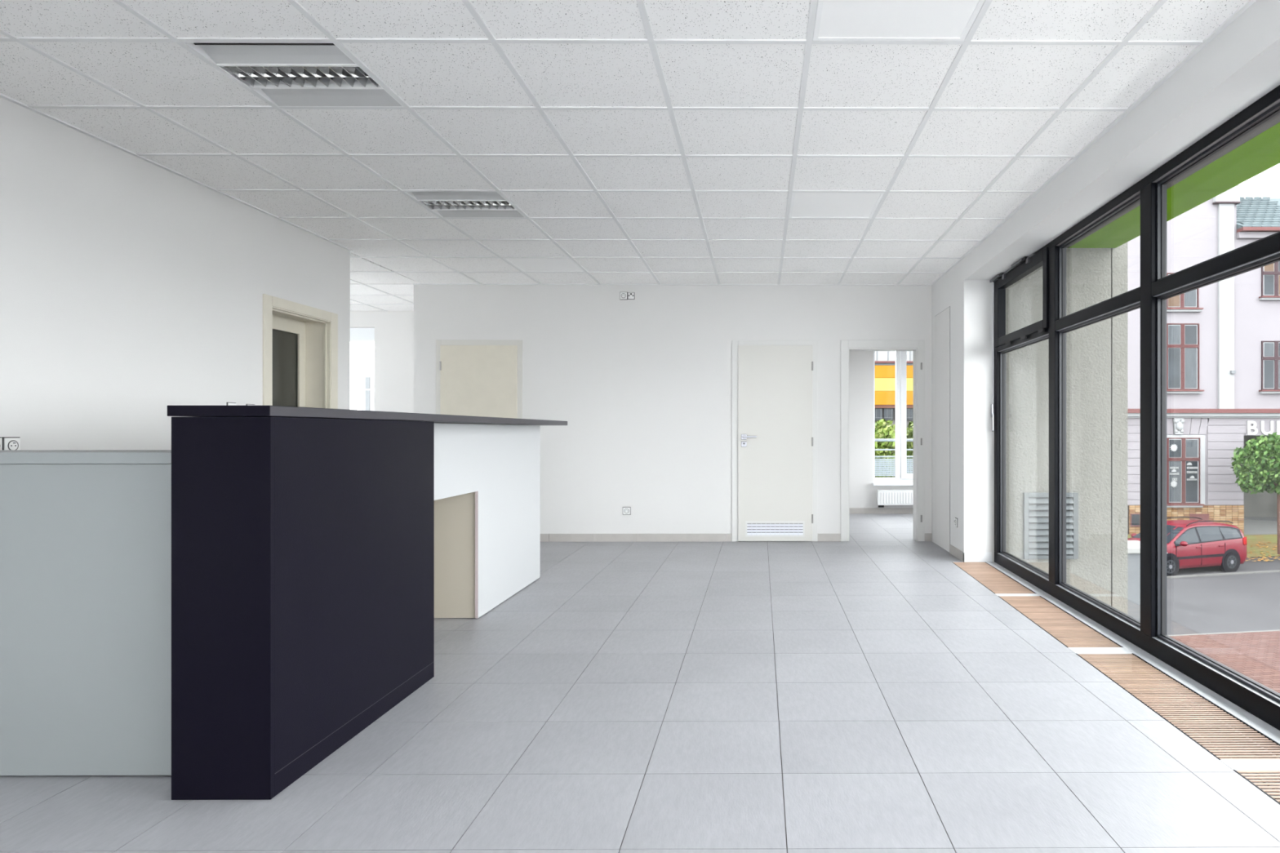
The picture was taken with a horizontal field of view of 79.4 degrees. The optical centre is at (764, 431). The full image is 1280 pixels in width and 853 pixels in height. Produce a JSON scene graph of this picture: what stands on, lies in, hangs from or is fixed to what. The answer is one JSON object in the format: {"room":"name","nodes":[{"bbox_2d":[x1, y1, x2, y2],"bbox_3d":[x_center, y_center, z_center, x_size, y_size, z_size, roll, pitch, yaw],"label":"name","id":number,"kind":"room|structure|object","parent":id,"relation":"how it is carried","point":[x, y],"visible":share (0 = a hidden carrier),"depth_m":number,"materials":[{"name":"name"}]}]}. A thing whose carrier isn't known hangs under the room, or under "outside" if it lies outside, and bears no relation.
{"room":"reception area","nodes":[
{"label":"reception area","id":0,"kind":"room"},
{"bbox_2d":[0,97,350,449],"bbox_3d":[-5.076,-0.209,3.445,3.390,2.644,12.150,0,0,0],"label":"wall","id":1,"kind":"structure","parent":0,"point":[132,288],"depth_m":4.00,"materials":[{"name":"white paint"}]},
{"bbox_2d":[0,436,2,449],"bbox_3d":[-3.369,0.064,3.320,0.022,0.078,0.078,0,0,0],"label":"wall socket","id":2,"kind":"object","parent":1,"relation":"attached to","point":[1,438],"visible":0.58,"depth_m":3.35,"materials":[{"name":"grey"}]},
{"bbox_2d":[1,436,20,449],"bbox_3d":[-3.369,0.064,3.403,0.022,0.078,0.078,0,0,0],"label":"wall socket","id":3,"kind":"object","parent":1,"relation":"attached to","point":[8,442],"visible":0.78,"depth_m":3.40,"materials":[{"name":"grey plastic"}]},
{"bbox_2d":[226,402,236,405],"bbox_3d":[-3.382,-0.144,4.820,0.014,0.080,0.080,0,0,0],"label":"light switch","id":4,"kind":"object","parent":1,"relation":"attached to","point":[228,403],"visible":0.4,"depth_m":4.81,"materials":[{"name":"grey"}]},
{"bbox_2d":[262,293,337,408],"bbox_3d":[-3.498,0.092,5.570,0.236,2.042,0.891,0,0,0],"label":"door","id":5,"kind":"structure","parent":1,"relation":"in","point":[300,341],"depth_m":5.80,"materials":[{"name":"beige paint"}]},
{"bbox_2d":[350,311,413,413],"bbox_3d":[-5.105,-0.209,9.520,3.404,2.644,0.300,0,0,0],"label":"wall","id":6,"kind":"structure","parent":0,"point":[393,330],"depth_m":9.37,"materials":[{"name":"white paint"}]},
{"bbox_2d":[350,328,374,342],"bbox_3d":[-5.487,-0.492,9.402,1.398,1.590,0.230,0,0,0],"label":"window","id":7,"kind":"structure","parent":6,"relation":"in","point":[357,335],"depth_m":9.45,"materials":[{"name":"white glass"}]},
{"bbox_2d":[0,0,1256,311],"bbox_3d":[-1.723,-1.655,3.868,10.200,0.352,13.357,0,0,0],"label":"ceiling","id":8,"kind":"structure","parent":0,"point":[636,142],"depth_m":3.56,"materials":[{"name":"white paint"}]},
{"bbox_2d":[182,42,403,106],"bbox_3d":[-1.933,-1.506,3.180,0.574,0.050,0.574,0,0,0],"label":"ceiling light","id":9,"kind":"object","parent":8,"relation":"attached to","point":[286,74],"visible":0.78,"depth_m":3.17,"materials":[{"name":"white metal"}]},
{"bbox_2d":[404,191,525,217],"bbox_3d":[-1.944,-1.506,4.980,0.574,0.050,0.574,0,0,0],"label":"ceiling light","id":10,"kind":"object","parent":8,"relation":"attached to","point":[445,204],"visible":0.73,"depth_m":4.97,"materials":[{"name":"white metal"}]},
{"bbox_2d":[788,192,884,218],"bbox_3d":[0.456,-1.487,4.994,0.574,0.011,0.574,0,0,0],"label":"recessed light","id":11,"kind":"object","parent":8,"relation":"in","point":[803,205],"visible":1,"depth_m":4.99,"materials":[{"name":"white plastic"}]},
{"bbox_2d":[813,0,985,40],"bbox_3d":[0.470,-1.487,2.594,0.574,0.011,0.574,0,0,0],"label":"recessed light","id":12,"kind":"object","parent":8,"relation":"in","point":[835,20],"visible":1,"depth_m":2.74,"materials":[{"name":"white plastic"}]},
{"bbox_2d":[0,513,1279,852],"bbox_3d":[-1.773,1.238,3.868,9.700,0.250,12.957,0,0,0],"label":"floor","id":13,"kind":"structure","parent":0,"point":[865,693],"depth_m":2.72,"materials":[{"name":"grey tile"}]},
{"bbox_2d":[0,449,171,775],"bbox_3d":[-2.581,0.590,2.580,1.573,1.046,0.300,0,0,0],"label":"cabinet","id":14,"kind":"object","parent":13,"relation":"on","point":[86,535],"depth_m":2.44,"materials":[{"name":"grey laminate"}]},
{"bbox_2d":[0,449,171,463],"bbox_3d":[-2.581,0.085,2.580,1.573,0.036,0.300,0,0,0],"label":"countertop","id":15,"kind":"structure","parent":14,"relation":"on","point":[6,456],"depth_m":2.43,"materials":[{"name":"grey laminate"}]},
{"bbox_2d":[167,405,567,799],"bbox_3d":[-1.942,0.516,4.046,0.885,1.190,3.529,0,0,0],"label":"counter","id":16,"kind":"object","parent":13,"relation":"on","point":[317,553],"depth_m":2.53,"materials":[{"name":"black laminate"}]},
{"bbox_2d":[167,405,560,425],"bbox_3d":[-1.654,-0.062,4.048,0.308,0.032,3.529,0,0,0],"label":"countertop","id":17,"kind":"structure","parent":16,"relation":"on","point":[172,411],"depth_m":2.28,"materials":[{"name":"black laminate"}]},
{"bbox_2d":[951,561,1035,593],"bbox_3d":[1.730,1.163,5.840,0.311,0.100,1.265,0,0,0],"label":"air vent","id":18,"kind":"object","parent":13,"relation":"in","point":[997,582],"visible":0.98,"depth_m":5.73,"materials":[{"name":"brown wood"}]},
{"bbox_2d":[998,595,1122,647],"bbox_3d":[1.712,1.163,4.524,0.310,0.100,1.226,0,0,0],"label":"air vent","id":19,"kind":"object","parent":13,"relation":"in","point":[1071,632],"visible":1,"depth_m":4.41,"materials":[{"name":"brown wood"}]},
{"bbox_2d":[1075,653,1279,759],"bbox_3d":[1.694,1.163,3.190,0.310,0.100,1.232,0,0,0],"label":"air vent","id":20,"kind":"object","parent":13,"relation":"in","point":[1218,731],"visible":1,"depth_m":3.05,"materials":[{"name":"brown wood"}]},
{"bbox_2d":[1233,769,1279,804],"bbox_3d":[1.676,1.163,1.885,0.310,0.100,1.229,0,0,0],"label":"floor vent","id":21,"kind":"object","parent":13,"relation":"in","point":[1277,798],"visible":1,"depth_m":2.42,"materials":[{"name":"brown"}]},
{"bbox_2d":[413,284,932,541],"bbox_3d":[-0.731,-0.209,8.611,5.634,2.644,1.870,0,0,0],"label":"wall","id":22,"kind":"structure","parent":0,"point":[642,386],"depth_m":7.67,"materials":[{"name":"white paint"}]},
{"bbox_2d":[435,339,522,425],"bbox_3d":[-2.881,0.095,7.620,0.868,2.036,0.085,0,0,0],"label":"door","id":23,"kind":"structure","parent":22,"relation":"in","point":[483,378],"depth_m":7.64,"materials":[{"name":"beige paint"}]},
{"bbox_2d":[619,292,627,299],"bbox_3d":[-1.426,-1.369,7.661,0.078,0.078,0.022,0,0,0],"label":"wall socket","id":24,"kind":"object","parent":22,"relation":"attached to","point":[623,295],"visible":1,"depth_m":7.66,"materials":[{"name":"grey plastic"}]},
{"bbox_2d":[622,506,631,515],"bbox_3d":[-1.395,0.803,7.661,0.080,0.080,0.022,0,0,0],"label":"wall socket","id":25,"kind":"object","parent":22,"relation":"attached to","point":[626,510],"visible":1,"depth_m":7.66,"materials":[{"name":"grey plastic"}]},
{"bbox_2d":[627,292,635,299],"bbox_3d":[-1.350,-1.369,7.666,0.070,0.070,0.012,0,0,0],"label":"outlet","id":26,"kind":"object","parent":22,"relation":"attached to","point":[631,295],"visible":1,"depth_m":7.66,"materials":[{"name":"grey plastic"}]},
{"bbox_2d":[540,533,932,542],"bbox_3d":[-0.925,1.073,7.670,5.232,0.080,0.009,0,0,0],"label":"baseboard","id":27,"kind":"structure","parent":22,"relation":"attached to","point":[928,536],"depth_m":7.66,"materials":[{"name":"grey tile"}]},
{"bbox_2d":[732,340,817,541],"bbox_3d":[0.100,0.098,7.638,0.866,2.031,0.085,0,0,0],"label":"door","id":28,"kind":"structure","parent":22,"relation":"in","point":[775,383],"depth_m":7.66,"materials":[{"name":"white paint"}]},
{"bbox_2d":[745,521,804,537],"bbox_3d":[0.103,0.985,7.652,0.597,0.157,0.006,0,0,0],"label":"vent","id":29,"kind":"object","parent":28,"relation":"attached to","point":[753,529],"depth_m":7.65,"materials":[{"name":"white metal"}]},
{"bbox_2d":[840,340,924,541],"bbox_3d":[1.191,0.095,7.753,0.849,2.036,0.188,0,0,0],"label":"door frame","id":30,"kind":"structure","parent":22,"relation":"in","point":[917,347],"depth_m":7.68,"materials":[{"name":"white paint"}]},
{"bbox_2d":[848,351,913,507],"bbox_3d":[1.745,-0.209,9.129,2.700,2.644,2.877,0,0,0],"label":"wall","id":31,"kind":"structure","parent":0,"point":[862,493],"depth_m":10.27,"materials":[{"name":"white paint"}]},
{"bbox_2d":[848,507,913,513],"bbox_3d":[1.738,1.074,10.263,2.398,0.078,0.009,0,0,0],"label":"baseboard","id":32,"kind":"structure","parent":31,"relation":"attached to","point":[851,510],"depth_m":10.26,"materials":[{"name":"grey tile"}]},
{"bbox_2d":[872,351,913,485],"bbox_3d":[2.065,-0.259,10.285,1.226,1.975,0.230,0,0,0],"label":"window","id":33,"kind":"structure","parent":31,"relation":"in","point":[901,474],"depth_m":10.31,"materials":[{"name":"white plastic"}]},
{"bbox_2d":[876,489,913,507],"bbox_3d":[2.025,0.904,10.209,1.027,0.232,0.121,0,0,0],"label":"radiator","id":34,"kind":"object","parent":31,"relation":"attached to","point":[884,497],"visible":0.5,"depth_m":10.15,"materials":[{"name":"white metal"}]},
{"bbox_2d":[876,489,913,490],"bbox_3d":[2.026,0.793,10.212,1.025,0.010,0.075,0,0,0],"label":"grille","id":35,"kind":"object","parent":34,"relation":"attached to","point":[877,490],"depth_m":10.18,"materials":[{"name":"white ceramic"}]},
{"bbox_2d":[1005,242,1127,614],"bbox_3d":[2.566,-0.537,6.915,1.095,9.700,0.800,0,0,0],"label":"wall","id":36,"kind":"structure","parent":0,"point":[1096,353],"depth_m":6.52,"materials":[{"name":"grey paint"}]},
{"bbox_2d":[1023,492,1078,559],"bbox_3d":[2.451,0.809,6.501,0.465,0.569,0.028,0,0,0],"label":"air vent","id":37,"kind":"object","parent":36,"relation":"in","point":[1036,504],"visible":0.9,"depth_m":6.50,"materials":[{"name":"grey metal"}]},
{"bbox_2d":[932,0,1279,561],"bbox_3d":[1.862,-0.234,2.551,0.445,3.194,10.580,0,0,0],"label":"wall","id":38,"kind":"structure","parent":0,"point":[1240,65],"depth_m":4.45,"materials":[{"name":"white paint"}]},
{"bbox_2d":[934,306,950,551],"bbox_3d":[1.692,-0.024,7.255,0.004,2.243,0.609,0,0,0],"label":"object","id":39,"kind":"object","parent":38,"relation":"attached to","point":[942,320],"visible":1,"depth_m":7.20,"materials":[{"name":"white paint"}]},
{"bbox_2d":[954,517,957,527],"bbox_3d":[1.687,0.806,6.722,0.022,0.080,0.080,0,0,0],"label":"wall socket","id":40,"kind":"object","parent":38,"relation":"attached to","point":[955,518],"visible":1,"depth_m":6.71,"materials":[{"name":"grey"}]},
{"bbox_2d":[949,544,991,562],"bbox_3d":[1.812,1.072,6.707,0.246,0.082,0.478,0,0,0],"label":"baseboard","id":41,"kind":"structure","parent":38,"relation":"attached to","point":[963,557],"depth_m":6.47,"materials":[{"name":"grey tile"}]},
{"bbox_2d":[990,84,1279,730],"bbox_3d":[1.919,-0.088,1.943,0.117,2.402,9.065,0,0,1],"label":"window","id":42,"kind":"structure","parent":38,"relation":"in","point":[1148,634],"depth_m":3.85,"materials":[{"name":"black metal"}]},
{"bbox_2d":[1066,113,1279,248],"bbox_3d":[-1.183,-3.480,4.593,8.410,3.813,14.800,0,0,0],"label":"overhang","id":43,"kind":"object","parent":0,"point":[1258,151],"visible":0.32,"depth_m":4.77,"materials":[{"name":"green"}]},
{"label":"outside","id":44,"kind":"structure","parent":0,"visible":0},
{"bbox_3d":[2.435,1.388,10.893,4.200,0.150,0.643,0,0,0],"label":"balcony slab","id":45,"kind":"object","parent":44,"visible":0},
{"bbox_2d":[874,438,913,475],"bbox_3d":[2.483,0.710,11.115,3.340,1.206,0.042,0,0,0],"label":"balcony railing","id":46,"kind":"object","parent":45,"relation":"on","point":[888,461],"visible":0.08,"depth_m":11.11,"materials":[{"name":"grey metal"}]},
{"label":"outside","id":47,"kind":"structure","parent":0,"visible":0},
{"bbox_2d":[1166,555,1279,635],"bbox_3d":[9.910,4.413,15.060,100.000,0.200,90.000,0,0,0],"label":"street","id":48,"kind":"structure","parent":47,"point":[1243,602],"depth_m":19.38,"materials":[{"name":"grey asphalt"}]},
{"bbox_2d":[350,342,374,410],"bbox_3d":[-8.738,-0.787,17.773,2.552,10.200,5.350,0,0,0],"label":"house","id":49,"kind":"structure","parent":48,"relation":"on","point":[362,353],"depth_m":15.42,"materials":[{"name":"white"}]},
{"bbox_2d":[874,418,895,477],"bbox_3d":[2.392,2.030,15.559,0.834,4.569,1.736,0,0,0],"label":"bush","id":50,"kind":"object","parent":48,"relation":"on","point":[882,428],"visible":0.23,"depth_m":15.06,"materials":[{"name":"green plant"}]},
{"bbox_2d":[874,351,913,475],"bbox_3d":[4.952,-1.787,32.980,4.692,12.200,6.100,0,0,0],"label":"building","id":51,"kind":"structure","parent":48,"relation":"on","point":[884,361],"depth_m":30.01,"materials":[{"name":"yellow stone"}]},
{"bbox_2d":[906,421,913,472],"bbox_3d":[3.186,2.018,15.575,0.837,4.593,1.768,0,0,0],"label":"bush","id":52,"kind":"object","parent":48,"relation":"on","point":[909,430],"visible":0.09,"depth_m":15.34,"materials":[{"name":"green plant"}]},
{"bbox_2d":[1127,540,1140,621],"bbox_3d":[3.965,2.771,8.274,0.470,3.085,0.560,0,0,0],"label":"gate pillar","id":53,"kind":"structure","parent":48,"relation":"on","point":[1133,546],"depth_m":8.02,"materials":[{"name":"concrete"}]},
{"bbox_2d":[1127,516,1247,576],"bbox_3d":[12.841,3.552,23.661,4.300,1.610,2.081,0,0,-19],"label":"car","id":54,"kind":"object","parent":48,"relation":"on","point":[1190,544],"visible":0.68,"depth_m":23.12,"materials":[{"name":"red paint"}]},
{"bbox_2d":[1179,541,1187,546],"bbox_3d":[12.437,3.338,22.545,0.190,0.156,0.240,0,0,-19],"label":"mirror","id":55,"kind":"object","parent":54,"relation":"attached to","point":[1181,543],"depth_m":22.48,"materials":[{"name":"red paint"}]},
{"bbox_2d":[1242,536,1247,545],"bbox_3d":[14.934,3.403,23.600,0.313,0.260,0.056,0,0,-41],"label":"tail light","id":56,"kind":"object","parent":54,"relation":"attached to","point":[1244,539],"depth_m":23.53,"materials":[{"name":"red plastic"}]},
{"bbox_2d":[1127,184,1279,534],"bbox_3d":[16.452,-4.837,30.924,16.225,18.100,8.350,0,0,0],"label":"building","id":57,"kind":"structure","parent":48,"relation":"on","point":[1223,337],"depth_m":27.10,"materials":[{"name":"grey stone"}]},
{"bbox_2d":[1127,534,1279,561],"bbox_3d":[18.756,3.993,27.051,30.736,0.649,4.219,0,0,-8],"label":"grass bank","id":58,"kind":"object","parent":48,"relation":"on","point":[1258,545],"visible":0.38,"depth_m":26.47,"materials":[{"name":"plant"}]},
{"bbox_2d":[1166,569,1279,578],"bbox_3d":[15.854,4.296,23.353,16.499,0.035,0.156,0,0,-14],"label":"kerb","id":59,"kind":"object","parent":48,"relation":"on","point":[1275,571],"visible":0.51,"depth_m":22.76,"materials":[{"name":"stone"}]},
{"bbox_2d":[1167,629,1279,693],"bbox_3d":[13.078,4.291,12.082,17.700,0.045,12.006,0,0,0],"label":"paving","id":60,"kind":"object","parent":48,"relation":"on","point":[1255,655],"visible":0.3,"depth_m":14.77,"materials":[{"name":"red"}]},
{"bbox_2d":[1231,431,1279,554],"bbox_3d":[16.934,2.040,25.095,2.909,4.050,2.457,0,0,0],"label":"street tree","id":61,"kind":"object","parent":48,"relation":"on","point":[1268,477],"visible":1,"depth_m":24.83,"materials":[{"name":"green plant"}]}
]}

